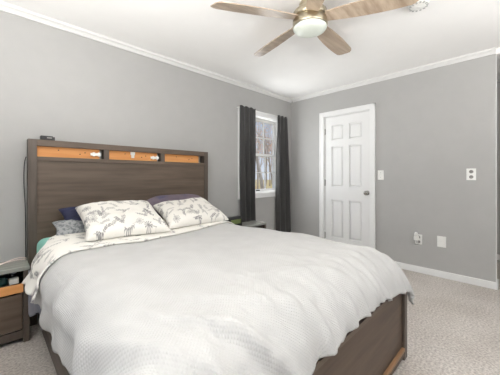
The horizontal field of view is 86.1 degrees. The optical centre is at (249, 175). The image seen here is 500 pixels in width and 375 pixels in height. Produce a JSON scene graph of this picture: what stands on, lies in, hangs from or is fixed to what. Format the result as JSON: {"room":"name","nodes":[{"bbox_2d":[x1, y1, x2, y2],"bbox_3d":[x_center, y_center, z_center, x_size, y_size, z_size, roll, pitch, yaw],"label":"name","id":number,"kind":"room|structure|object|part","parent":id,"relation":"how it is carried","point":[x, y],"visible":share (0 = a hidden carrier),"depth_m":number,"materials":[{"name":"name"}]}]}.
{"room":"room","nodes":[
{"label":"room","id":0,"kind":"room"},
{"bbox_2d":[0,11,290,261],"bbox_3d":[-0.477,-0.070,3.472,6.080,2.440,0.140,0,0,-45],"label":"wall","id":1,"kind":"structure","parent":0,"point":[62,85],"depth_m":2.49,"materials":[{"name":"grey paint"}]},
{"bbox_2d":[0,1,291,102],"bbox_3d":[-0.882,-1.264,2.941,4.476,0.052,0.046,0,0,-45],"label":"trim","id":2,"kind":"structure","parent":1,"relation":"attached to","point":[5,7],"depth_m":2.56,"materials":[{"name":"paint"}]},
{"bbox_2d":[238,106,277,199],"bbox_3d":[0.138,-0.318,4.066,0.980,1.281,0.158,0,0,-45],"label":"window","id":3,"kind":"structure","parent":1,"relation":"in","point":[263,118],"depth_m":4.14,"materials":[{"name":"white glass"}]},
{"bbox_3d":[0.121,-0.585,4.083,0.798,0.565,0.030,0,0,-45],"label":"sash","id":4,"kind":"part","parent":3,"relation":"part of","materials":[{"name":"white wood"}]},
{"bbox_3d":[0.146,-0.053,4.059,0.798,0.570,0.030,0,0,-45],"label":"sash","id":5,"kind":"part","parent":3,"relation":"part of","materials":[{"name":"white wood"}]},
{"bbox_3d":[0.208,-0.942,4.020,1.065,0.012,0.040,0,0,-45],"label":"curtain rod","id":6,"kind":"object","parent":1,"relation":"attached to","visible":0},
{"bbox_2d":[239,105,255,221],"bbox_3d":[-0.015,0.038,3.762,0.335,2.023,0.067,0,0,-45],"label":"curtain","id":7,"kind":"object","parent":6,"relation":"hanging from","point":[247,149],"visible":0.8,"depth_m":3.74,"materials":[{"name":"black fabric"}]},
{"bbox_2d":[276,115,290,231],"bbox_3d":[0.550,0.084,4.320,0.378,2.093,0.067,0,0,-45],"label":"curtain","id":8,"kind":"object","parent":6,"relation":"hanging from","point":[283,215],"visible":0.88,"depth_m":4.29,"materials":[{"name":"black fabric"}]},
{"bbox_2d":[0,0,499,98],"bbox_3d":[1.060,-1.340,1.915,5.800,0.100,4.236,0,0,-45],"label":"ceiling","id":9,"kind":"structure","parent":0,"point":[192,32],"depth_m":2.47,"materials":[{"name":"paint"}]},
{"bbox_2d":[210,0,418,56],"bbox_3d":[0.479,-1.179,2.043,1.359,0.223,1.398,0,0,-45],"label":"ceiling fan","id":10,"kind":"object","parent":9,"relation":"hanging from","point":[311,18],"visible":1,"depth_m":1.91,"materials":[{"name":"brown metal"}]},
{"bbox_3d":[0.042,-1.170,1.895,0.635,0.038,0.136,0,0,-14],"label":"blade","id":11,"kind":"part","parent":10,"relation":"part of","materials":[{"name":"brown wood"}]},
{"bbox_3d":[0.225,-1.170,2.350,0.136,0.038,0.635,0,0,-32],"label":"blade","id":12,"kind":"part","parent":10,"relation":"part of","materials":[{"name":"brown wood"}]},
{"bbox_3d":[0.419,-1.170,1.580,0.136,0.038,0.635,0,0,4],"label":"blade","id":13,"kind":"part","parent":10,"relation":"part of","materials":[{"name":"brown wood"}]},
{"bbox_3d":[0.715,-1.170,2.317,0.136,0.038,0.635,0,0,40],"label":"blade","id":14,"kind":"part","parent":10,"relation":"part of","materials":[{"name":"brown wood"}]},
{"bbox_3d":[0.835,-1.170,1.841,0.635,0.038,0.136,0,0,22],"label":"blade","id":15,"kind":"part","parent":10,"relation":"part of","materials":[{"name":"brown wood"}]},
{"bbox_2d":[407,0,429,11],"bbox_3d":[1.250,-1.270,1.986,0.140,0.041,0.140,0,0,-45],"label":"smoke detector","id":16,"kind":"object","parent":9,"relation":"attached to","point":[419,5],"visible":0.93,"depth_m":1.97,"materials":[{"name":"white plastic"}]},
{"bbox_2d":[0,260,499,374],"bbox_3d":[1.060,1.200,1.915,5.800,0.100,4.236,0,0,-45],"label":"floor","id":17,"kind":"structure","parent":0,"point":[453,327],"depth_m":1.89,"materials":[{"name":"beige carpet"}]},
{"bbox_2d":[0,258,29,344],"bbox_3d":[-1.857,0.887,1.722,0.660,0.525,0.249,0,0,-45],"label":"nightstand","id":18,"kind":"object","parent":17,"relation":"on","point":[14,316],"visible":0.9,"depth_m":1.83,"materials":[{"name":"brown wood"}]},
{"bbox_2d":[0,277,7,285],"bbox_3d":[-1.696,0.724,1.839,0.044,0.053,0.044,0,0,-45],"label":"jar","id":19,"kind":"object","parent":18,"relation":"on","point":[3,280],"visible":1,"depth_m":1.83,"materials":[{"name":"teal glass"}]},
{"bbox_3d":[-1.935,0.872,1.801,0.592,0.437,0.012,0,0,-45],"label":"panel","id":20,"kind":"part","parent":18,"relation":"part of","materials":[{"name":"brown wood"}]},
{"bbox_2d":[0,276,22,287],"bbox_3d":[-1.864,0.757,1.729,0.608,0.015,0.189,0,0,-45],"label":"shelf","id":21,"kind":"object","parent":18,"relation":"attached to","point":[20,277],"depth_m":1.89,"materials":[{"name":"brown wood"}]},
{"bbox_3d":[-1.786,0.774,1.650,0.592,0.056,0.026,0,0,-45],"label":"rail","id":22,"kind":"part","parent":18,"relation":"part of","materials":[{"name":"brown wood"}]},
{"bbox_3d":[-1.785,0.935,1.649,0.584,0.240,0.020,0,0,-45],"label":"drawer","id":23,"kind":"part","parent":18,"relation":"part of","materials":[{"name":"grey wood"}]},
{"bbox_3d":[-1.788,1.093,1.651,0.592,0.055,0.022,0,0,-45],"label":"rail","id":24,"kind":"part","parent":18,"relation":"part of","materials":[{"name":"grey wood"}]},
{"bbox_2d":[0,257,26,264],"bbox_3d":[-1.735,0.600,1.840,0.150,0.049,0.337,0,0,35],"label":"charging cable","id":25,"kind":"object","parent":18,"relation":"on","point":[11,260],"visible":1,"depth_m":1.91,"materials":[{"name":"white plastic"}]},
{"bbox_2d":[10,272,16,277],"bbox_3d":[-1.699,0.715,1.920,0.040,0.071,0.040,0,0,-45],"label":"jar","id":26,"kind":"object","parent":18,"relation":"on","point":[14,274],"visible":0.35,"depth_m":1.91,"materials":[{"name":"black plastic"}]},
{"bbox_2d":[9,277,18,284],"bbox_3d":[-1.648,0.731,1.867,0.053,0.038,0.048,0,0,-45],"label":"box","id":27,"kind":"object","parent":18,"relation":"on","point":[15,280],"visible":1,"depth_m":1.85,"materials":[{"name":"white plastic"}]},
{"bbox_3d":[-1.563,0.901,1.870,0.034,0.497,0.034,0,0,-45],"label":"leg","id":28,"kind":"part","parent":18,"relation":"part of","materials":[{"name":"grey wood"}]},
{"bbox_2d":[27,138,406,374],"bbox_3d":[-0.375,0.432,1.899,1.679,1.436,2.218,0,0,-45],"label":"bed","id":29,"kind":"object","parent":17,"relation":"on","point":[60,174],"visible":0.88,"depth_m":2.18,"materials":[{"name":"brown wood"}]},
{"bbox_2d":[23,157,25,256],"bbox_3d":[-1.750,0.490,2.080,0.019,1.281,0.026,0,0,-45],"label":"power cord","id":30,"kind":"object","parent":29,"relation":"hanging from","point":[25,157],"visible":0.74,"depth_m":2.08,"materials":[{"name":"black plastic"}]},
{"bbox_3d":[-1.701,0.432,2.087,0.054,1.436,0.088,0,0,-45],"label":"headboard post","id":31,"kind":"part","parent":29,"relation":"part of","materials":[{"name":"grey wood"}]},
{"bbox_2d":[28,270,42,329],"bbox_3d":[-1.338,0.747,1.686,0.483,0.394,0.030,0,0,40],"label":"sheet","id":32,"kind":"object","parent":29,"relation":"hanging from","point":[33,309],"visible":0.21,"depth_m":1.78,"materials":[{"name":"grey fabric"}]},
{"bbox_2d":[37,237,50,252],"bbox_3d":[-0.509,0.632,1.891,1.388,0.313,1.846,0,0,-45],"label":"mattress","id":33,"kind":"object","parent":29,"relation":"on","point":[41,243],"visible":0.12,"depth_m":1.98,"materials":[{"name":"teal fabric"}]},
{"bbox_2d":[22,219,233,302],"bbox_3d":[-0.809,0.535,2.200,0.714,0.235,1.661,0,0,42],"label":"sheet","id":34,"kind":"object","parent":33,"relation":"on","point":[57,246],"visible":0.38,"depth_m":1.66,"materials":[{"name":"white fabric"}]},
{"bbox_2d":[52,220,84,234],"bbox_3d":[-1.259,0.385,2.129,0.500,0.109,0.200,0,0,-45],"label":"pillow","id":35,"kind":"object","parent":34,"relation":"on","point":[63,227],"visible":0.31,"depth_m":2.00,"materials":[{"name":"grey fabric"}]},
{"bbox_2d":[58,206,81,220],"bbox_3d":[-1.261,0.314,2.267,0.163,0.175,0.575,0,0,43],"label":"pillow","id":36,"kind":"object","parent":35,"relation":"on","point":[69,213],"visible":0.1,"depth_m":2.10,"materials":[{"name":"blue fabric"}]},
{"bbox_2d":[75,200,170,240],"bbox_3d":[-0.955,0.311,2.050,0.619,0.222,0.580,0,0,-45],"label":"pillow","id":37,"kind":"object","parent":34,"relation":"on","point":[103,220],"visible":1,"depth_m":1.92,"materials":[{"name":"white fabric"}]},
{"bbox_2d":[147,194,201,216],"bbox_3d":[-0.757,0.300,2.783,0.668,0.210,0.173,0,0,-45],"label":"pillow","id":38,"kind":"object","parent":34,"relation":"on","point":[157,199],"visible":0.33,"depth_m":2.72,"materials":[{"name":"purple fabric"}]},
{"bbox_2d":[153,197,228,228],"bbox_3d":[-0.567,0.326,2.489,0.690,0.204,0.540,0,0,-45],"label":"pillow","id":39,"kind":"object","parent":34,"relation":"on","point":[191,211],"visible":0.98,"depth_m":2.38,"materials":[{"name":"white fabric"}]},
{"bbox_2d":[33,223,414,374],"bbox_3d":[-0.125,0.619,1.621,1.770,0.396,1.564,0,0,-45],"label":"comforter","id":40,"kind":"object","parent":33,"relation":"on","point":[223,298],"visible":0.94,"depth_m":1.04,"materials":[{"name":"white fabric"}]},
{"bbox_2d":[40,135,54,139],"bbox_3d":[-1.628,-0.303,2.150,0.093,0.034,0.052,0,0,-45],"label":"remote control","id":41,"kind":"object","parent":29,"relation":"on","point":[42,137],"visible":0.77,"depth_m":2.13,"materials":[{"name":"black plastic"}]},
{"bbox_3d":[-0.905,0.940,1.346,0.027,0.380,2.084,0,0,-45],"label":"rail","id":42,"kind":"part","parent":29,"relation":"part of","materials":[{"name":"grey wood"}]},
{"bbox_3d":[-1.127,-0.261,2.654,1.561,0.050,0.087,0,0,-45],"label":"headboard rail","id":43,"kind":"part","parent":29,"relation":"part of","materials":[{"name":"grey wood"}]},
{"bbox_3d":[-1.124,-0.135,2.651,1.561,0.034,0.076,0,0,-45],"label":"headboard shelf rail","id":44,"kind":"part","parent":29,"relation":"part of","materials":[{"name":"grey wood"}]},
{"bbox_3d":[-1.124,0.446,2.651,1.561,1.128,0.056,0,0,-45],"label":"headboard panel","id":45,"kind":"part","parent":29,"relation":"part of","materials":[{"name":"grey wood"}]},
{"bbox_3d":[-0.552,0.432,3.220,0.052,1.436,0.088,0,0,-45],"label":"headboard post","id":46,"kind":"part","parent":29,"relation":"part of","materials":[{"name":"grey wood"}]},
{"bbox_3d":[0.385,0.683,1.127,1.575,0.023,0.040,0,0,-45],"label":"footboard rail","id":47,"kind":"part","parent":29,"relation":"part of","materials":[{"name":"brown wood"}]},
{"bbox_3d":[0.382,0.885,1.127,1.572,0.390,0.020,0,0,-45],"label":"footboard panel","id":48,"kind":"part","parent":29,"relation":"part of","materials":[{"name":"brown wood"}]},
{"bbox_3d":[0.385,1.109,1.126,1.575,0.033,0.042,0,0,-45],"label":"footboard rail","id":49,"kind":"part","parent":29,"relation":"part of","materials":[{"name":"brown wood"}]},
{"bbox_2d":[242,220,266,228],"bbox_3d":[-0.098,0.887,3.459,0.660,0.525,0.249,0,0,-45],"label":"nightstand","id":50,"kind":"object","parent":17,"relation":"on","point":[258,224],"visible":0.2,"depth_m":3.56,"materials":[{"name":"grey wood"}]},
{"bbox_2d":[227,215,241,225],"bbox_3d":[-0.207,0.561,3.331,0.215,0.127,0.098,0,0,-45],"label":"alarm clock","id":51,"kind":"object","parent":50,"relation":"on","point":[237,220],"visible":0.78,"depth_m":3.31,"materials":[{"name":"black plastic"}]},
{"bbox_2d":[291,54,495,281],"bbox_3d":[1.635,-0.070,3.662,0.120,2.440,2.558,0,0,-45],"label":"wall","id":52,"kind":"structure","parent":0,"point":[432,126],"depth_m":3.14,"materials":[{"name":"grey paint"}]},
{"bbox_2d":[325,111,368,246],"bbox_3d":[1.367,0.128,3.842,0.102,2.021,0.676,0,0,-45],"label":"door","id":53,"kind":"structure","parent":52,"relation":"in","point":[346,136],"depth_m":3.83,"materials":[{"name":"white paint"}]},
{"bbox_3d":[1.296,-0.642,3.954,0.017,0.199,0.157,0,0,-45],"label":"raised panel","id":54,"kind":"part","parent":53,"relation":"part of","materials":[{"name":"white paint"}]},
{"bbox_3d":[1.296,-0.140,3.954,0.017,0.574,0.157,0,0,-45],"label":"raised panel","id":55,"kind":"part","parent":53,"relation":"part of","materials":[{"name":"white paint"}]},
{"bbox_3d":[1.296,0.630,3.954,0.017,0.534,0.157,0,0,-45],"label":"raised panel","id":56,"kind":"part","parent":53,"relation":"part of","materials":[{"name":"white paint"}]},
{"bbox_3d":[1.485,-0.642,3.762,0.017,0.199,0.157,0,0,-45],"label":"raised panel","id":57,"kind":"part","parent":53,"relation":"part of","materials":[{"name":"white paint"}]},
{"bbox_3d":[1.485,-0.140,3.762,0.017,0.574,0.157,0,0,-45],"label":"raised panel","id":58,"kind":"part","parent":53,"relation":"part of","materials":[{"name":"white paint"}]},
{"bbox_3d":[1.485,0.630,3.762,0.017,0.534,0.157,0,0,-45],"label":"raised panel","id":59,"kind":"part","parent":53,"relation":"part of","materials":[{"name":"white paint"}]},
{"bbox_2d":[319,103,374,248],"bbox_3d":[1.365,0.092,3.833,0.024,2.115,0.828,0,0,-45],"label":"trim","id":60,"kind":"structure","parent":52,"relation":"attached to","point":[371,107],"depth_m":3.70,"materials":[{"name":"white wood"}]},
{"bbox_2d":[378,170,383,179],"bbox_3d":[1.705,-0.013,3.493,0.018,0.124,0.074,0,0,-45],"label":"light switch","id":61,"kind":"object","parent":52,"relation":"attached to","point":[380,172],"visible":1,"depth_m":3.49,"materials":[{"name":"white plastic"}]},
{"bbox_2d":[292,47,495,101],"bbox_3d":[1.592,-1.264,3.587,0.046,0.052,2.512,0,0,-45],"label":"trim","id":62,"kind":"structure","parent":52,"relation":"attached to","point":[491,51],"depth_m":3.26,"materials":[{"name":"paint"}]},
{"bbox_2d":[414,232,418,242],"bbox_3d":[1.977,0.732,3.180,0.052,0.133,0.052,0,0,-45],"label":"plug","id":63,"kind":"object","parent":52,"relation":"attached to","point":[416,237],"visible":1,"depth_m":3.16,"materials":[{"name":"white plastic"}]},
{"bbox_2d":[415,234,421,244],"bbox_3d":[2.010,0.755,3.190,0.008,0.120,0.074,0,0,-45],"label":"wall outlet","id":64,"kind":"object","parent":52,"relation":"attached to","point":[419,235],"visible":0.65,"depth_m":3.18,"materials":[{"name":"white plastic"}]},
{"bbox_2d":[437,236,445,247],"bbox_3d":[2.169,0.745,3.029,0.009,0.124,0.084,0,0,-45],"label":"wall outlet","id":65,"kind":"object","parent":52,"relation":"attached to","point":[441,241],"visible":1,"depth_m":3.03,"materials":[{"name":"white plastic"}]},
{"bbox_2d":[395,261,497,289],"bbox_3d":[1.593,1.113,3.609,0.014,0.075,2.572,0,0,-45],"label":"baseboard","id":66,"kind":"structure","parent":52,"relation":"attached to","point":[456,277],"depth_m":2.96,"materials":[{"name":"white wood"}]},
{"bbox_2d":[466,168,475,179],"bbox_3d":[2.352,-0.018,2.844,0.008,0.124,0.080,0,0,-45],"label":"wall outlet","id":67,"kind":"object","parent":52,"relation":"attached to","point":[470,173],"visible":1,"depth_m":2.84,"materials":[{"name":"white plastic"}]},
{"bbox_2d":[496,54,496,281],"bbox_3d":[2.496,-0.080,2.710,0.016,2.310,0.006,0,0,-45],"label":"trim","id":68,"kind":"structure","parent":52,"relation":"attached to","point":[496,54],"depth_m":2.70,"materials":[{"name":"grey paint"}]},
{"bbox_2d":[496,48,499,56],"bbox_3d":[3.123,-1.262,2.154,0.116,0.055,1.678,0,0,-45],"label":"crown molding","id":69,"kind":"structure","parent":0,"point":[497,49],"depth_m":2.70,"materials":[{"name":"paint"}]},
{"bbox_2d":[497,82,499,254],"bbox_3d":[3.174,-0.070,4.002,0.140,2.440,4.236,0,0,-45],"label":"wall","id":70,"kind":"structure","parent":0,"point":[498,83],"depth_m":3.67,"materials":[{"name":"grey paint"}]},
{"label":"outside","id":71,"kind":"structure","parent":0,"visible":0},
{"bbox_2d":[255,180,271,188],"bbox_3d":[-28.979,1.700,50.711,150.000,0.100,107.104,0,0,-45],"label":"ground","id":72,"kind":"structure","parent":71,"point":[267,184],"depth_m":51.93,"materials":[{"name":"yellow plant"}]},
{"bbox_2d":[256,149,263,188],"bbox_3d":[-0.595,-5.261,11.579,5.084,13.844,8.263,0,0,-45],"label":"tree","id":73,"kind":"object","parent":72,"relation":"on","point":[257,158],"visible":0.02,"depth_m":11.20,"materials":[{"name":"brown plant"}]},
{"bbox_2d":[256,122,271,180],"bbox_3d":[2.273,-4.575,23.109,6.482,12.475,4.815,0,0,-4],"label":"tree","id":74,"kind":"object","parent":72,"relation":"on","point":[260,122],"visible":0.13,"depth_m":23.58,"materials":[{"name":"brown plant"}]},
{"bbox_2d":[256,123,271,185],"bbox_3d":[2.931,-5.101,43.049,7.623,13.512,4.896,0,0,31],"label":"tree","id":75,"kind":"object","parent":72,"relation":"on","point":[261,123],"visible":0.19,"depth_m":43.31,"materials":[{"name":"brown plant"}]},
{"bbox_2d":[256,124,271,152],"bbox_3d":[2.573,-3.965,16.075,5.077,11.244,7.912,0,0,-45],"label":"tree","id":76,"kind":"object","parent":72,"relation":"on","point":[260,124],"visible":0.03,"depth_m":16.44,"materials":[{"name":"grey plant"}]},
{"bbox_2d":[258,124,270,183],"bbox_3d":[0.808,-4.084,18.787,5.982,11.493,5.925,0,0,-45],"label":"tree","id":77,"kind":"object","parent":72,"relation":"on","point":[268,124],"visible":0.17,"depth_m":18.93,"materials":[{"name":"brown plant"}]},
{"bbox_2d":[257,123,271,188],"bbox_3d":[1.380,-4.352,26.773,5.841,12.008,5.513,0,0,-45],"label":"tree","id":78,"kind":"object","parent":72,"relation":"on","point":[258,144],"visible":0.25,"depth_m":27.46,"materials":[{"name":"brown plant"}]},
{"bbox_2d":[258,123,271,183],"bbox_3d":[3.409,-5.352,40.022,8.089,14.026,4.675,0,0,-45],"label":"tree","id":79,"kind":"object","parent":72,"relation":"on","point":[264,123],"visible":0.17,"depth_m":39.21,"materials":[{"name":"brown plant"}]},
{"bbox_2d":[261,128,271,183],"bbox_3d":[4.973,-4.820,55.614,11.144,12.967,4.881,0,0,-26],"label":"tree","id":80,"kind":"object","parent":72,"relation":"on","point":[261,128],"visible":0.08,"depth_m":56.22,"materials":[{"name":"grey plant"}]}
]}

